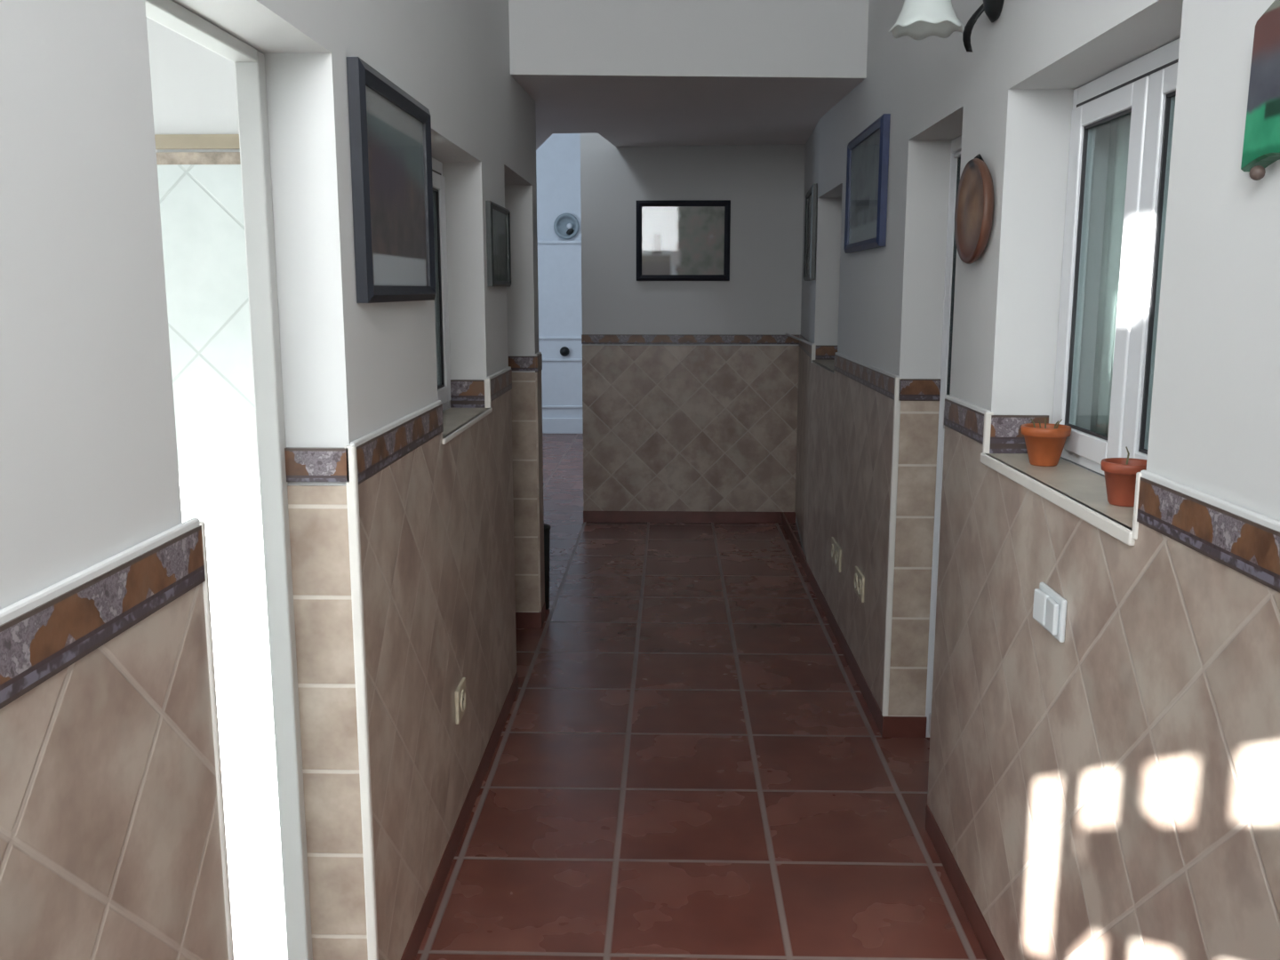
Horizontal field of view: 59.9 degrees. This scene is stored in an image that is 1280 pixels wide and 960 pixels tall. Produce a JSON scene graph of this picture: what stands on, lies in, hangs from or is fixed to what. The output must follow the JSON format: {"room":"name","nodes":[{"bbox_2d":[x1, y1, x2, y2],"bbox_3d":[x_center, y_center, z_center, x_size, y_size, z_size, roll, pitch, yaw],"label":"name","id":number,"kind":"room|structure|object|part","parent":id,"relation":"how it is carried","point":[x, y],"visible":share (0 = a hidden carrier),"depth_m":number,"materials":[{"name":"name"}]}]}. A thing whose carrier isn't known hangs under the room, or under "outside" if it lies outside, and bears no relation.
{"room":"house hallway","nodes":[
{"label":"house hallway","id":0,"kind":"room"},
{"bbox_2d":[146,17,279,828],"bbox_3d":[-1.911,-0.656,2.929,2.415,3.300,0.111,0,10,2],"label":"wall","id":1,"kind":"structure","parent":0,"point":[194,88],"depth_m":2.92,"materials":[{"name":"paint"}]},
{"bbox_2d":[0,0,544,959],"bbox_3d":[-0.620,-0.503,2.037,0.216,3.300,5.750,0,10,2],"label":"wall","id":2,"kind":"structure","parent":0,"point":[416,525],"depth_m":1.75,"materials":[{"name":"paint"}]},
{"bbox_3d":[-0.545,0.651,1.467,0.019,1.219,0.012,0,10,2],"label":"corner trim","id":3,"kind":"part","parent":2,"relation":"part of","materials":[{"name":"white plastic"}]},
{"bbox_2d":[144,0,312,959],"bbox_3d":[-0.691,0.253,1.774,0.075,1.899,0.790,0,10,2],"label":"door frame","id":4,"kind":"structure","parent":2,"relation":"in","point":[250,70],"depth_m":1.99,"materials":[{"name":"white metal"}]},
{"bbox_3d":[-0.526,0.538,2.123,0.019,1.219,0.016,0,10,2],"label":"corner trim","id":5,"kind":"part","parent":2,"relation":"part of","materials":[{"name":"white plastic"}]},
{"bbox_2d":[346,56,435,303],"bbox_3d":[-0.504,-0.594,2.320,0.028,0.436,0.590,0,10,2],"label":"framed picture","id":6,"kind":"object","parent":2,"relation":"attached to","point":[390,130],"visible":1,"depth_m":2.25,"materials":[{"name":"black wood"}]},
{"bbox_2d":[365,85,427,286],"bbox_3d":[-0.512,-0.592,2.320,0.012,0.375,0.525,0,10,2],"label":"print","id":7,"kind":"object","parent":6,"relation":"attached to","point":[396,127],"depth_m":2.31},
{"bbox_2d":[432,157,450,409],"bbox_3d":[-0.629,-0.542,3.117,0.047,0.755,0.746,0,10,2],"label":"window","id":8,"kind":"structure","parent":2,"relation":"in","point":[441,300],"depth_m":3.40,"materials":[{"name":"white metal"}]},
{"bbox_2d":[455,677,466,724],"bbox_3d":[-0.489,0.604,3.046,0.014,0.095,0.115,0,10,2],"label":"wall socket","id":9,"kind":"object","parent":2,"relation":"attached to","point":[460,694],"visible":1,"depth_m":3.02,"materials":[{"name":"beige plastic"}]},
{"bbox_3d":[-0.549,-0.164,3.180,0.127,0.009,0.740,0,10,2],"label":"window sill","id":10,"kind":"part","parent":2,"relation":"part of","materials":[{"name":"tile"}]},
{"bbox_3d":[-0.493,-0.206,3.172,0.022,0.107,0.752,0,10,2],"label":"corner trim","id":11,"kind":"part","parent":2,"relation":"part of","materials":[{"name":"white plastic"}]},
{"bbox_2d":[400,601,545,959],"bbox_3d":[-0.578,1.083,2.334,0.127,0.075,5.700,0,10,2],"label":"baseboard","id":12,"kind":"structure","parent":2,"relation":"attached to","point":[523,620],"depth_m":3.11,"materials":[{"name":"tile"}]},
{"bbox_2d":[485,200,511,287],"bbox_3d":[-0.470,-0.780,3.711,0.020,0.265,0.400,0,10,2],"label":"framed picture","id":13,"kind":"object","parent":2,"relation":"attached to","point":[498,218],"visible":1,"depth_m":3.69,"materials":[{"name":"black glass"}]},
{"bbox_2d":[492,208,507,281],"bbox_3d":[-0.475,-0.780,3.711,0.008,0.233,0.368,0,10,2],"label":"print","id":14,"kind":"object","parent":13,"relation":"attached to","point":[500,216],"depth_m":3.73},
{"bbox_2d":[536,133,581,240],"bbox_3d":[-1.527,-2.777,11.426,2.700,4.600,0.130,0,10,2],"label":"wall","id":15,"kind":"structure","parent":0,"point":[558,158],"depth_m":11.30,"materials":[{"name":"paint"}]},
{"bbox_2d":[537,240,583,433],"bbox_3d":[-0.930,-1.465,11.513,1.400,1.985,0.110,0,10,2],"label":"door","id":16,"kind":"structure","parent":15,"relation":"in","point":[559,262],"depth_m":11.51,"materials":[{"name":"paint"}]},
{"bbox_3d":[-0.930,-2.429,11.352,1.400,0.030,0.020,0,10,2],"label":"rail","id":17,"kind":"part","parent":16,"relation":"part of","materials":[{"name":"paint"}]},
{"bbox_3d":[-0.930,-1.471,11.517,1.400,0.025,0.020,0,10,2],"label":"rail","id":18,"kind":"part","parent":16,"relation":"part of","materials":[{"name":"paint"}]},
{"bbox_3d":[-0.930,-0.766,11.639,1.400,0.025,0.020,0,10,2],"label":"rail","id":19,"kind":"part","parent":16,"relation":"part of","materials":[{"name":"paint"}]},
{"bbox_3d":[-0.930,-1.249,11.556,1.400,0.025,0.020,0,10,2],"label":"rail","id":20,"kind":"part","parent":16,"relation":"part of","materials":[{"name":"paint"}]},
{"bbox_3d":[-0.781,-1.330,11.509,0.100,0.100,0.065,0,10,2],"label":"knob","id":21,"kind":"part","parent":16,"relation":"part of","materials":[{"name":"black metal"}]},
{"bbox_2d":[553,213,579,239],"bbox_3d":[-0.750,-2.590,11.340,0.260,0.260,0.060,0,10,2],"label":"wall ornament","id":22,"kind":"object","parent":15,"relation":"attached to","point":[566,226],"visible":1,"depth_m":11.35,"materials":[{"name":"white metal"}]},
{"bbox_2d":[225,433,986,959],"bbox_3d":[-0.898,0.601,5.711,4.500,0.120,12.600,0,10,2],"label":"floor","id":23,"kind":"structure","parent":0,"point":[689,761],"depth_m":3.36,"materials":[{"name":"tile"}]},
{"bbox_2d":[544,523,551,609],"bbox_3d":[-0.480,0.406,5.260,0.120,0.416,0.120,0,10,2],"label":"bin","id":24,"kind":"object","parent":23,"relation":"on","point":[547,527],"visible":0.21,"depth_m":5.23,"materials":[{"name":"black plastic"}]},
{"bbox_3d":[-0.480,0.216,5.228,0.120,0.031,0.120,0,10,2],"label":"lid","id":25,"kind":"part","parent":24,"relation":"part of","materials":[{"name":"black plastic"}]},
{"bbox_2d":[511,74,864,150],"bbox_3d":[-0.159,-1.973,6.146,2.530,0.280,4.430,0,10,2],"label":"ceiling","id":26,"kind":"structure","parent":0,"point":[625,110],"depth_m":4.99,"materials":[{"name":"paint"}]},
{"bbox_2d":[508,0,869,78],"bbox_3d":[0.173,-2.015,4.159,1.574,1.039,0.280,-1,10,-8],"label":"lintel","id":27,"kind":"object","parent":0,"point":[759,38],"visible":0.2,"depth_m":4.08,"materials":[{"name":"paint"}]},
{"bbox_2d":[580,132,805,522],"bbox_3d":[0.576,-2.379,9.110,1.767,4.600,4.612,0,10,2],"label":"wall","id":28,"kind":"structure","parent":0,"point":[690,388],"depth_m":7.04,"materials":[{"name":"paint"}]},
{"bbox_2d":[636,200,730,280],"bbox_3d":[0.268,-1.491,6.927,0.585,0.490,0.030,0,10,2],"label":"framed picture","id":29,"kind":"object","parent":28,"relation":"attached to","point":[677,240],"visible":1,"depth_m":6.93,"materials":[{"name":"black wood"}]},
{"bbox_2d":[583,511,795,523],"bbox_3d":[0.320,0.240,7.232,1.382,0.075,0.014,0,10,2],"label":"baseboard","id":30,"kind":"structure","parent":28,"relation":"attached to","point":[612,516],"depth_m":7.22,"materials":[{"name":"tile"}]},
{"bbox_2d":[785,0,1279,959],"bbox_3d":[0.982,-0.682,3.078,0.356,3.300,7.950,0,10,2],"label":"wall","id":31,"kind":"structure","parent":0,"point":[1111,790],"depth_m":2.18,"materials":[{"name":"tile"}]},
{"bbox_2d":[803,183,816,280],"bbox_3d":[0.908,-1.311,5.942,0.025,0.480,0.600,1,10,5],"label":"framed picture","id":32,"kind":"object","parent":31,"relation":"attached to","point":[811,197],"visible":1,"depth_m":5.88,"materials":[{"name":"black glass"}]},
{"bbox_2d":[806,194,811,274],"bbox_3d":[0.915,-1.311,5.941,0.010,0.426,0.546,1,10,5],"label":"print","id":33,"kind":"object","parent":32,"relation":"attached to","point":[808,196],"depth_m":6.05},
{"bbox_3d":[0.944,-0.546,5.310,0.147,0.009,0.790,0,10,2],"label":"window sill","id":34,"kind":"part","parent":31,"relation":"part of","materials":[{"name":"stone"}]},
{"bbox_3d":[0.878,-0.580,5.307,0.020,0.094,0.802,0,10,2],"label":"corner trim","id":35,"kind":"part","parent":31,"relation":"part of","materials":[{"name":"white plastic"}]},
{"bbox_2d":[831,536,841,572],"bbox_3d":[0.847,0.319,4.761,0.014,0.109,0.291,0,10,2],"label":"wall socket","id":36,"kind":"object","parent":31,"relation":"attached to","point":[836,549],"visible":1,"depth_m":4.76,"materials":[{"name":"beige plastic"}]},
{"bbox_2d":[854,566,864,602],"bbox_3d":[0.832,0.396,4.227,0.014,0.100,0.170,0,10,2],"label":"wall socket","id":37,"kind":"object","parent":31,"relation":"attached to","point":[859,578],"visible":1,"depth_m":4.20,"materials":[{"name":"beige plastic"}]},
{"bbox_2d":[844,113,890,253],"bbox_3d":[0.837,-1.079,4.141,0.030,0.435,0.750,0,10,2],"label":"framed picture","id":38,"kind":"object","parent":31,"relation":"attached to","point":[868,154],"visible":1,"depth_m":4.07,"materials":[{"name":"blue wood"}]},
{"bbox_2d":[848,128,879,244],"bbox_3d":[0.845,-1.079,4.140,0.012,0.377,0.692,0,10,2],"label":"print","id":39,"kind":"object","parent":38,"relation":"attached to","point":[864,150],"depth_m":4.14},
{"bbox_3d":[0.830,0.235,3.667,0.020,1.144,0.016,0,10,2],"label":"corner trim","id":40,"kind":"part","parent":31,"relation":"part of","materials":[{"name":"white plastic"}]},
{"bbox_2d":[781,512,1004,959],"bbox_3d":[0.884,0.907,3.354,0.147,0.075,7.850,0,10,2],"label":"baseboard","id":41,"kind":"structure","parent":31,"relation":"attached to","point":[888,726],"depth_m":3.76,"materials":[{"name":"tile"}]},
{"bbox_2d":[925,136,961,737],"bbox_3d":[0.980,-0.034,3.288,0.050,1.953,0.651,0,10,2],"label":"door","id":42,"kind":"structure","parent":31,"relation":"in","point":[956,143],"depth_m":3.55,"materials":[{"name":"white metal"}]},
{"bbox_3d":[0.979,-0.567,3.237,0.006,0.780,0.544,0,10,2],"label":"glass panel","id":43,"kind":"part","parent":42,"relation":"part of","materials":[{"name":"glass"}]},
{"bbox_2d":[888,0,1004,52],"bbox_3d":[0.690,-1.079,2.410,0.157,0.244,0.405,9,14,44],"label":"wall lamp","id":44,"kind":"object","parent":31,"relation":"attached to","point":[918,20],"visible":1,"depth_m":2.37,"materials":[{"name":"white glass"}]},
{"bbox_3d":[0.603,-1.010,2.332,0.150,0.134,0.150,4,11,24],"label":"lamp shade","id":45,"kind":"part","parent":44,"relation":"part of","materials":[{"name":"white glass"}]},
{"bbox_3d":[0.789,-1.124,2.495,0.038,0.184,0.122,0,10,2],"label":"wall plate","id":46,"kind":"part","parent":44,"relation":"part of","materials":[{"name":"black metal"}]},
{"bbox_2d":[954,153,994,263],"bbox_3d":[0.792,-0.639,2.624,0.033,0.254,0.264,0,10,2],"label":"decorative plate","id":47,"kind":"object","parent":31,"relation":"attached to","point":[975,196],"visible":1,"depth_m":2.60,"materials":[{"name":"brown wood"}]},
{"bbox_2d":[1020,417,1071,466],"bbox_3d":[0.869,-0.081,2.383,0.102,0.099,0.102,0,10,2],"label":"flowerpot","id":48,"kind":"object","parent":31,"relation":"on","point":[1044,442],"visible":1,"depth_m":2.35,"materials":[{"name":"ceramic"}]},
{"bbox_2d":[1032,582,1067,642],"bbox_3d":[0.771,0.248,2.097,0.022,0.082,0.132,0,10,2],"label":"light switch","id":49,"kind":"object","parent":31,"relation":"attached to","point":[1050,607],"visible":1,"depth_m":2.07,"materials":[{"name":"plastic"}]},
{"bbox_3d":[0.855,0.014,2.148,0.147,0.009,0.835,0,10,2],"label":"window sill","id":50,"kind":"part","parent":31,"relation":"part of","materials":[{"name":"tile"}]},
{"bbox_3d":[0.788,-0.025,2.142,0.024,0.118,0.861,0,10,2],"label":"corner trim","id":51,"kind":"part","parent":31,"relation":"part of","materials":[{"name":"white plastic"}]},
{"bbox_2d":[1052,37,1180,475],"bbox_3d":[0.945,-0.386,2.077,0.047,0.800,0.841,0,10,2],"label":"window","id":52,"kind":"structure","parent":31,"relation":"in","point":[1145,87],"depth_m":2.10,"materials":[{"name":"white metal"}]},
{"bbox_3d":[0.944,-0.409,2.273,0.034,0.731,0.386,0,10,2],"label":"sash","id":53,"kind":"part","parent":52,"relation":"part of","materials":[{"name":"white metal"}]},
{"bbox_2d":[1089,112,1131,436],"bbox_3d":[1.016,-0.385,2.075,0.038,0.795,0.835,0,10,2],"label":"curtain","id":54,"kind":"object","parent":52,"relation":"hanging from","point":[1119,139],"visible":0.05,"depth_m":2.43,"materials":[{"name":"white fabric"}]},
{"bbox_3d":[0.933,-0.342,1.885,0.034,0.731,0.386,0,10,2],"label":"sash","id":55,"kind":"part","parent":52,"relation":"part of","materials":[{"name":"white metal"}]},
{"bbox_2d":[1100,446,1146,507],"bbox_3d":[0.853,-0.007,1.944,0.090,0.100,0.090,0,10,2],"label":"flowerpot","id":56,"kind":"object","parent":31,"relation":"on","point":[1120,473],"visible":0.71,"depth_m":1.92,"materials":[{"name":"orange ceramic"}]},
{"bbox_3d":[0.854,-0.039,1.950,0.008,0.039,0.008,8,12,38],"label":"stem","id":57,"kind":"part","parent":56,"relation":"part of","materials":[{"name":"plant"}]},
{"bbox_2d":[1240,0,1279,180],"bbox_3d":[0.758,-0.495,1.239,0.027,0.294,0.258,0,10,2],"label":"picture","id":58,"kind":"object","parent":31,"relation":"attached to","point":[1261,140],"visible":1,"depth_m":1.33,"materials":[{"name":"paint"}]}
]}

